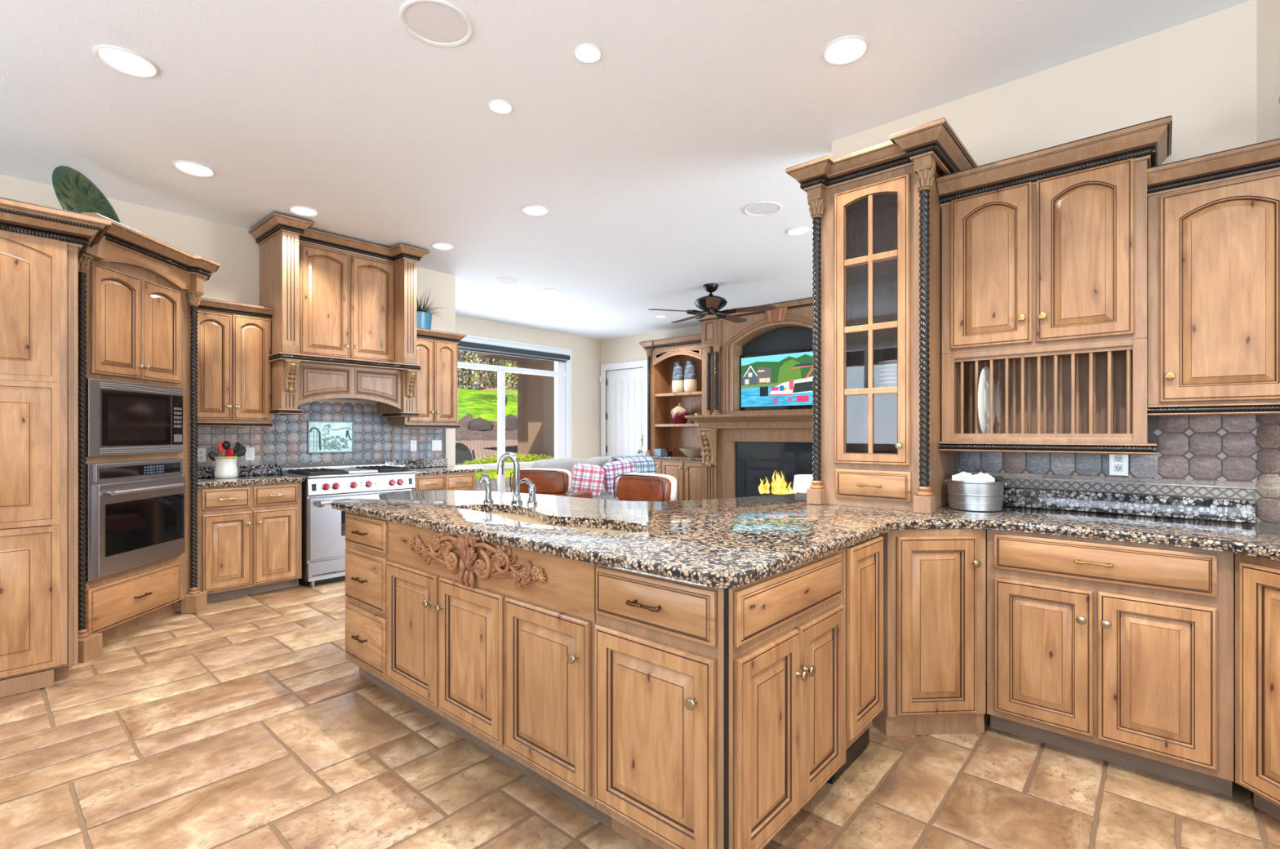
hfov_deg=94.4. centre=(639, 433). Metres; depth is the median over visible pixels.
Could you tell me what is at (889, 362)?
dinner plate
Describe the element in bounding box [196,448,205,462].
wall outlet
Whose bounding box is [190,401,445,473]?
backsplash
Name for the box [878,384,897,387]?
dinner plate
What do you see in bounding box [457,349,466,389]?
tree
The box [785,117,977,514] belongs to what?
display cabinet
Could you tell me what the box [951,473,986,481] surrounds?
paper napkin
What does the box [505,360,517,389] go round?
tree
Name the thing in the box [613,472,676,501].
armchair
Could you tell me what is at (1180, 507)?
granite upstand
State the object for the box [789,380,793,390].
picture
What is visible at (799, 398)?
picture
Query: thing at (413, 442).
wall outlet
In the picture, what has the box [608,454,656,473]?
throw blanket
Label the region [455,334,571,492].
window
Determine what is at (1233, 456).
backsplash
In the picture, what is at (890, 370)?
dinner plate
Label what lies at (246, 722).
floor
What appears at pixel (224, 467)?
utensil crock
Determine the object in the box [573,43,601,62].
recessed light
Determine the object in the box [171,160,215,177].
recessed light
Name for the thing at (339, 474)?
cooktop
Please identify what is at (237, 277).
wall
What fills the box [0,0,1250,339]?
ceiling
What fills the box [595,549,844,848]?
base cabinet
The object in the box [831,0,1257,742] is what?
wall
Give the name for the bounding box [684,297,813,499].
fireplace surround
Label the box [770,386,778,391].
picture
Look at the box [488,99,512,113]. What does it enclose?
recessed light
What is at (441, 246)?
recessed light
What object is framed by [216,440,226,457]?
spatula
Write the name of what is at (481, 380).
tree
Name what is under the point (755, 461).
fireplace insert
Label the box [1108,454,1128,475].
wall outlet
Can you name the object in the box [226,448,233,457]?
spoon
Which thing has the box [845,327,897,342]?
shelf
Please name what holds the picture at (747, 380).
attached to the television
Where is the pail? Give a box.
[943,478,1007,511]
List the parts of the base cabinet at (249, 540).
drawer, door, pull, door, drawer, pull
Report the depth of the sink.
2.88 m
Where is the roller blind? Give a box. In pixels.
[457,341,569,362]
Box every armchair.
[509,467,592,498]
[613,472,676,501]
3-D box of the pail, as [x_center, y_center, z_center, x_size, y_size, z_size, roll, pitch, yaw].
[1.609,0.294,2.847,0.245,0.140,0.245,0,0,-14]
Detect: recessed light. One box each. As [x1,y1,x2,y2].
[93,44,159,77]
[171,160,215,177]
[288,205,319,216]
[431,242,453,249]
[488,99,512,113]
[521,204,548,215]
[542,288,558,293]
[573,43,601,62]
[654,315,666,317]
[786,226,810,235]
[822,35,868,64]
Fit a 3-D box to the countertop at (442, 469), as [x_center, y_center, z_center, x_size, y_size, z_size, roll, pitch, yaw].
[-2.097,0.385,6.132,0.605,0.040,0.830,0,0,41]
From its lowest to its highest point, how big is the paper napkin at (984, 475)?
0.108 m
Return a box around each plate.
[878,359,897,364]
[878,364,897,368]
[878,368,897,373]
[878,372,897,377]
[878,380,897,385]
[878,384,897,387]
[879,376,897,381]
[977,366,995,433]
[995,367,1009,425]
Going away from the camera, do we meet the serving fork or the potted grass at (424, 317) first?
the serving fork
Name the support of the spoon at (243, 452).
in the utensil crock
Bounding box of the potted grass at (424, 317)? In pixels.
[416,290,444,329]
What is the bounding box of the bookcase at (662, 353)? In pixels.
[639,333,702,501]
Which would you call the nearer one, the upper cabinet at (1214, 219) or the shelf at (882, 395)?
the upper cabinet at (1214, 219)
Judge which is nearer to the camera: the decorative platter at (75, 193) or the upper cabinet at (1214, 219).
the upper cabinet at (1214, 219)
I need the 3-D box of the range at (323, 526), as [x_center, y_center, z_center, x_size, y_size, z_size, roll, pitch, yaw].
[-2.641,0.797,5.422,0.729,0.965,0.935,0,0,41]
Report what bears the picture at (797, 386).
attached to the television
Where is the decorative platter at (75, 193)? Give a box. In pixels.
[52,165,120,222]
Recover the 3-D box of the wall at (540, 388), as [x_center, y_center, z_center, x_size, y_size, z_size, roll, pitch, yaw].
[-1.563,-0.220,12.105,2.050,3.400,0.200,0,0,41]
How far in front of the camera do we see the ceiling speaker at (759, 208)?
4.66 m
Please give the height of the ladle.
0.282 m
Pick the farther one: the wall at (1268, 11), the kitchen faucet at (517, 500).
the kitchen faucet at (517, 500)
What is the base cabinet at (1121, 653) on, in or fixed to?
on the floor at (246, 722)
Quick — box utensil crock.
[213,456,238,478]
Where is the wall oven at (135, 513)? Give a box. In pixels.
[84,457,184,582]
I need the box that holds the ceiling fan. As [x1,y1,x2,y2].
[648,283,776,323]
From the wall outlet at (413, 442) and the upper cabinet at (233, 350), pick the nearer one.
the upper cabinet at (233, 350)
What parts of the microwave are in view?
door, control panel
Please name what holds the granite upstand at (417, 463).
on the countertop at (442, 469)
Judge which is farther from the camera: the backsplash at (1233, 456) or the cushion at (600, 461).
the cushion at (600, 461)
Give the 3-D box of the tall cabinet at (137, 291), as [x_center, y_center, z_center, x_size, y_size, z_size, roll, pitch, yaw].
[-3.402,0.018,3.876,0.712,2.525,1.188,0,0,-4]
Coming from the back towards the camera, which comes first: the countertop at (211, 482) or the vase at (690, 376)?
the vase at (690, 376)
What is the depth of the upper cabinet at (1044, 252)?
2.65 m
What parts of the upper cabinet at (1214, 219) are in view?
knob, rope molding, crown molding, rope molding, light rail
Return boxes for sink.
[484,511,629,533]
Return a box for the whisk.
[231,441,240,455]
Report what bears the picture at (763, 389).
attached to the television
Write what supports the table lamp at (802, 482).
on the side table
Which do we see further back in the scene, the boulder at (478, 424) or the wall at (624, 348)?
the boulder at (478, 424)
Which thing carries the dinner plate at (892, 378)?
on the dinner plate at (894, 382)
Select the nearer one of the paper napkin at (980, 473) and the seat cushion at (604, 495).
the paper napkin at (980, 473)
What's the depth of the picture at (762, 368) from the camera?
8.26 m
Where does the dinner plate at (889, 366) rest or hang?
on the dinner plate at (890, 370)
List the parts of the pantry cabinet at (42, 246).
door panel, door panel, door panel, rope molding, rope molding, crown molding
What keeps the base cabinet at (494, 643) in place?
on the floor at (246, 722)
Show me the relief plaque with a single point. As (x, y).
(322, 437)
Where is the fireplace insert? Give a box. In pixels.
[735,441,813,497]
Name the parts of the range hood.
rope molding, light rail, door, valance panel, rope molding, crown molding, rope molding, light rail, door, valance panel, rope molding, light rail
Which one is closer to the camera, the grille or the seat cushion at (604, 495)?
the grille
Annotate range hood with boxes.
[248,212,429,417]
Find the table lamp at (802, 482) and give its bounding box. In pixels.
[792,474,813,493]
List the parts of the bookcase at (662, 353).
door, valance panel, crown molding, rope molding, door, shelf, shelf, valance panel, door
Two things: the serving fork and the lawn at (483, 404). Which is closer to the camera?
the serving fork
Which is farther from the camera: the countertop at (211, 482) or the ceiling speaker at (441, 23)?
the countertop at (211, 482)
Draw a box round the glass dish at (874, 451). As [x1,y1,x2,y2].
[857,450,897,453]
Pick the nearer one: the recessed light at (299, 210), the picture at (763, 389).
the recessed light at (299, 210)
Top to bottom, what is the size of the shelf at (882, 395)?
0.016 m
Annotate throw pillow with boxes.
[570,463,604,497]
[603,459,635,494]
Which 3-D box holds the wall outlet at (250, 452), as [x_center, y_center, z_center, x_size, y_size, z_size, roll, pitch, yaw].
[-3.384,0.180,5.140,0.009,0.115,0.070,0,0,41]
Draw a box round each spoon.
[208,452,218,461]
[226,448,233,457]
[236,448,246,457]
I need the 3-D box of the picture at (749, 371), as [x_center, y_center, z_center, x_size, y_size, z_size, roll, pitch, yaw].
[1.592,-0.895,8.547,0.231,0.172,0.001,0,0,41]
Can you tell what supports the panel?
attached to the fireplace surround
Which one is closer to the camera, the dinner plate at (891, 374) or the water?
the dinner plate at (891, 374)
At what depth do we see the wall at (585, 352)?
10.79 m
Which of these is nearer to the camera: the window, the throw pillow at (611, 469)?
the throw pillow at (611, 469)
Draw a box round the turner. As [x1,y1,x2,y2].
[233,443,245,456]
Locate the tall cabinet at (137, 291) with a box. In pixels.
[78,212,219,662]
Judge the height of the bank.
1.513 m
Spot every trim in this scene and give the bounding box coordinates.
[477,351,528,361]
[600,360,647,456]
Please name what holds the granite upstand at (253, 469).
on the countertop at (211, 482)
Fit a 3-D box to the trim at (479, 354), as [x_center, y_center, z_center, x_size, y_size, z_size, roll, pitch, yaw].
[-1.942,-1.720,12.205,2.750,0.200,1.450,0,0,41]
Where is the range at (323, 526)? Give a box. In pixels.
[280,464,415,586]
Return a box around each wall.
[0,173,455,477]
[455,315,600,460]
[528,358,554,460]
[600,324,810,456]
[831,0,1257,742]
[1257,0,1279,526]
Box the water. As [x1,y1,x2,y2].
[741,386,813,407]
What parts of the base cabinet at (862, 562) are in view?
door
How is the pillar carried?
on the patio
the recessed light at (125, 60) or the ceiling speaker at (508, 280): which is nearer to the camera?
the recessed light at (125, 60)
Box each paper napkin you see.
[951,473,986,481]
[960,471,982,475]
[961,472,993,479]
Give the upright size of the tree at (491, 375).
11.833 m
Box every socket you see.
[1114,454,1122,462]
[1114,464,1122,471]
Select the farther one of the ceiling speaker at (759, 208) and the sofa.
the sofa
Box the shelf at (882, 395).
[845,393,897,397]
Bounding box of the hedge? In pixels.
[456,453,554,479]
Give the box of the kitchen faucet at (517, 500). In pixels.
[496,452,522,504]
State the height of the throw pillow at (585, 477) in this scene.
0.405 m
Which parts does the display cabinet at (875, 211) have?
pull, door, drawer, rope molding, crown molding, knob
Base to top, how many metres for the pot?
0.180 m
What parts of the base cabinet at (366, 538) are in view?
pull, pull, pull, drawer, drawer, drawer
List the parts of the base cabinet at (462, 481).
drawer, drawer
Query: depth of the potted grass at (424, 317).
6.01 m
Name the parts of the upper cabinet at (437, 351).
door, light rail, rope molding, rope molding, crown molding, door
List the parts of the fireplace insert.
frame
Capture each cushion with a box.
[530,457,591,472]
[569,484,617,500]
[587,455,622,483]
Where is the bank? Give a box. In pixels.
[455,413,517,440]
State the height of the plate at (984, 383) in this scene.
0.344 m
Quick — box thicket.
[459,350,511,390]
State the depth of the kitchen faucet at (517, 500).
3.05 m
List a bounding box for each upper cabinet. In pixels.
[190,297,274,426]
[389,328,466,428]
[936,115,1172,454]
[1146,137,1279,416]
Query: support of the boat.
attached to the television
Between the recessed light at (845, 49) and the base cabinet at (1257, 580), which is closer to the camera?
the base cabinet at (1257, 580)
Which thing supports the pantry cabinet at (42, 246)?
on the floor at (246, 722)
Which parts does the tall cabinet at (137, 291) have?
door, drawer, knob, pull, knob, crown molding, rope molding, door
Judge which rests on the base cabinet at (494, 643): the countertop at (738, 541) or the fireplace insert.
the countertop at (738, 541)
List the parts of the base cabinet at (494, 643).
door, knob, knob, door, door, knob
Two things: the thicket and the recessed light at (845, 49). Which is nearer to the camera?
the recessed light at (845, 49)
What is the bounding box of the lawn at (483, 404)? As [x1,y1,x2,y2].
[457,389,517,421]
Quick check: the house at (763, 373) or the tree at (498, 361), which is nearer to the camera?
the house at (763, 373)
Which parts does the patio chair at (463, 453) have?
armrest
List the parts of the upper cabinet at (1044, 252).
door, knob, knob, dowel rail, rope molding, rope molding, light rail, crown molding, door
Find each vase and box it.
[671,361,684,392]
[684,360,697,391]
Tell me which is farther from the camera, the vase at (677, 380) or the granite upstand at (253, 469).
the vase at (677, 380)
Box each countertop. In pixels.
[190,474,305,488]
[330,489,1279,588]
[408,466,484,475]
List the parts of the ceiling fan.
blade, blade, blade, blade, blade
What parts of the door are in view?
lock plate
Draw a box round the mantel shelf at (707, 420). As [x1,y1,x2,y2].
[684,412,813,428]
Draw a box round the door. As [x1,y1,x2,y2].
[605,367,643,456]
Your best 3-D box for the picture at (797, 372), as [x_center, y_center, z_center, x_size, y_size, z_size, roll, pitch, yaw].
[2.268,-0.820,7.951,0.528,0.193,0.001,0,0,41]
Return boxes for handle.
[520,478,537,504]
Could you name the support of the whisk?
in the utensil crock
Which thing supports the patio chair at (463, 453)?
on the patio
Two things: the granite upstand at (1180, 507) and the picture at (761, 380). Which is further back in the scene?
the picture at (761, 380)
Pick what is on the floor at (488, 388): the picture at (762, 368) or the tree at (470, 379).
the tree at (470, 379)
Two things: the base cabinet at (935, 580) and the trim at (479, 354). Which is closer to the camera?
the base cabinet at (935, 580)
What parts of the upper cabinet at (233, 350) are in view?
door, rope molding, rope molding, light rail, crown molding, door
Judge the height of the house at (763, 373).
0.257 m
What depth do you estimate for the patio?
13.95 m
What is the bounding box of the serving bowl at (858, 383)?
[845,378,884,389]
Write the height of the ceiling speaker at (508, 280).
0.008 m
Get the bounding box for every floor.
[0,579,1279,848]
[457,387,517,391]
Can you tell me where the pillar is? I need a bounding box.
[517,360,528,456]
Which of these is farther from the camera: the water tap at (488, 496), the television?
the television
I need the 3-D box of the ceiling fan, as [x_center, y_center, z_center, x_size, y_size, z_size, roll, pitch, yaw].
[0.886,-1.589,7.138,1.476,0.363,1.426,0,0,41]
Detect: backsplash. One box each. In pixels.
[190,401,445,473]
[954,414,1279,525]
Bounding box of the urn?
[670,403,688,423]
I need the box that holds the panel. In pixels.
[742,327,813,355]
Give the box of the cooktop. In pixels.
[280,470,415,479]
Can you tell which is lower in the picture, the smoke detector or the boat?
the boat
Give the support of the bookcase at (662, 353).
attached to the wall at (624, 348)
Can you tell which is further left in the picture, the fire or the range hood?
the range hood
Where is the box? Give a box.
[653,448,671,456]
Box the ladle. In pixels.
[222,440,231,457]
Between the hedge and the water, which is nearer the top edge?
the water
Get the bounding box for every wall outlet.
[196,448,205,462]
[244,447,254,460]
[410,440,416,451]
[431,440,441,450]
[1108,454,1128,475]
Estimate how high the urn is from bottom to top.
0.338 m
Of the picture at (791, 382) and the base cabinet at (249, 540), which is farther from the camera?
the picture at (791, 382)
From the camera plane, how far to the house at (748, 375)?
8.56 m
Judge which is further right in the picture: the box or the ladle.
the box
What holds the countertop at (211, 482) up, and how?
on the base cabinet at (249, 540)
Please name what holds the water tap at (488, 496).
on the countertop at (738, 541)
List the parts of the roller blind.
rail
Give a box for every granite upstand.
[190,463,279,478]
[383,457,447,467]
[1003,487,1255,523]
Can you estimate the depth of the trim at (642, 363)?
10.95 m
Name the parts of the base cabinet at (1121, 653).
door, knob, pull, drawer, knob, door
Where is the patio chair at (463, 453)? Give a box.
[455,442,475,465]
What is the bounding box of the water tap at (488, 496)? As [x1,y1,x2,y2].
[479,473,493,503]
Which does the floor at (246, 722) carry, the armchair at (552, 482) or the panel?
the armchair at (552, 482)
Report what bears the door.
in the wall at (624, 348)
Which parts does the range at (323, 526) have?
kick panel, handle, knob, knob, knob, oven door, control panel, knob, knob, knob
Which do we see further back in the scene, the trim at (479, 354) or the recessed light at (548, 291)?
the trim at (479, 354)
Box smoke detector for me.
[520,319,527,322]
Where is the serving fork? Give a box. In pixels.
[207,444,221,456]
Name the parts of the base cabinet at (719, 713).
pull, door, drawer, knob, door, drawer, knob, knob, door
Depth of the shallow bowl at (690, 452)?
9.29 m
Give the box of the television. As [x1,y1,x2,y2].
[739,347,813,410]
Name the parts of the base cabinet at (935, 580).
door, knob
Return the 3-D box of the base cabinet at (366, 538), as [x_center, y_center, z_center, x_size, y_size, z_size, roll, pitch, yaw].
[-1.184,0.843,3.132,0.483,0.875,0.634,0,0,41]
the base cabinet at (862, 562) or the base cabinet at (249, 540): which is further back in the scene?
the base cabinet at (249, 540)
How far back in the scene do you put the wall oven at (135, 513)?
3.67 m
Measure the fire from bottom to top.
0.354 m
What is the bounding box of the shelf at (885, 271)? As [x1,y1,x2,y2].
[845,257,897,284]
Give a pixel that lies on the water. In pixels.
(751, 396)
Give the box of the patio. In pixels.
[455,439,536,493]
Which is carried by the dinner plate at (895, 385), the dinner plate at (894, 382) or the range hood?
the dinner plate at (894, 382)
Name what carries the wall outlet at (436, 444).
attached to the wall at (237, 277)
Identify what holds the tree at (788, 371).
attached to the television
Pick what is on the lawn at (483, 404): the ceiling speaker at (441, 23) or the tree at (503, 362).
the tree at (503, 362)
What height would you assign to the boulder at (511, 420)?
0.900 m
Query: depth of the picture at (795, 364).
8.01 m
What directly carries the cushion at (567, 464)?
on the sofa
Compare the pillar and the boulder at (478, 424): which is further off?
the boulder at (478, 424)
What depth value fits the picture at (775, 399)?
8.28 m
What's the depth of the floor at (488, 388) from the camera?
34.14 m
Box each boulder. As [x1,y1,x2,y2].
[466,417,493,431]
[505,413,517,431]
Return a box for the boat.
[769,376,813,394]
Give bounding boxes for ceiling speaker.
[399,0,472,46]
[496,276,520,284]
[743,201,781,216]
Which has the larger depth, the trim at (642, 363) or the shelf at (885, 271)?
the trim at (642, 363)
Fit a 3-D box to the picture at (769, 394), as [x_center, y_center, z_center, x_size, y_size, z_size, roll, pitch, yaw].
[1.950,-0.532,8.229,0.370,0.018,0.001,0,0,41]
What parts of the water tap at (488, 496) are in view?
spout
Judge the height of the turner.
0.269 m
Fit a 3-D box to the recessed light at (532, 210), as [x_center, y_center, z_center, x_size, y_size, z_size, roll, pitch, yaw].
[-0.829,-1.765,4.699,0.210,0.010,0.210,0,0,41]
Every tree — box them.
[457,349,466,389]
[459,350,478,389]
[469,351,494,390]
[484,358,501,388]
[493,359,506,387]
[501,359,506,366]
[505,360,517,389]
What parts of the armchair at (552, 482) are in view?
backrest, backrest, armrest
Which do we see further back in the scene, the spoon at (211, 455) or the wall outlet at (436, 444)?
the wall outlet at (436, 444)
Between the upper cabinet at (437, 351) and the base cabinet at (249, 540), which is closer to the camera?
the base cabinet at (249, 540)
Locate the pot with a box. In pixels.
[416,311,432,329]
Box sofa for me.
[530,455,677,501]
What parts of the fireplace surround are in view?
pilaster panel, crown molding, egg molding, arch molding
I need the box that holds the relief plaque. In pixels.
[306,420,353,453]
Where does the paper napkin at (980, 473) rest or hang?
in the pail
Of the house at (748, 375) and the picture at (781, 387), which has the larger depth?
the house at (748, 375)
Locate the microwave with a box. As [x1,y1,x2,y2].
[85,377,183,457]
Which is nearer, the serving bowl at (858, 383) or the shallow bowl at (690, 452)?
the serving bowl at (858, 383)
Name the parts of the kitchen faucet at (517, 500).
spout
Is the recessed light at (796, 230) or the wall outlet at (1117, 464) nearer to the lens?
the wall outlet at (1117, 464)
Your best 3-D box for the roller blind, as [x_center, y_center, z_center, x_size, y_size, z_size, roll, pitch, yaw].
[-2.223,-1.319,9.488,0.080,0.122,2.880,0,0,41]
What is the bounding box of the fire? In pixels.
[758,470,796,494]
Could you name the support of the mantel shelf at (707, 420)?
attached to the fireplace surround
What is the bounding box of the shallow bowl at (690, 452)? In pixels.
[679,448,702,457]
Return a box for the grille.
[497,277,519,283]
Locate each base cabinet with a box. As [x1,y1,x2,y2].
[190,482,302,602]
[345,511,403,701]
[386,520,611,828]
[412,472,475,490]
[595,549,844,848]
[826,536,883,784]
[871,528,986,736]
[986,528,1234,797]
[1235,553,1279,821]
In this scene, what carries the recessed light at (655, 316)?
in the ceiling
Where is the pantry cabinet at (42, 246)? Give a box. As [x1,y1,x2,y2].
[0,196,111,697]

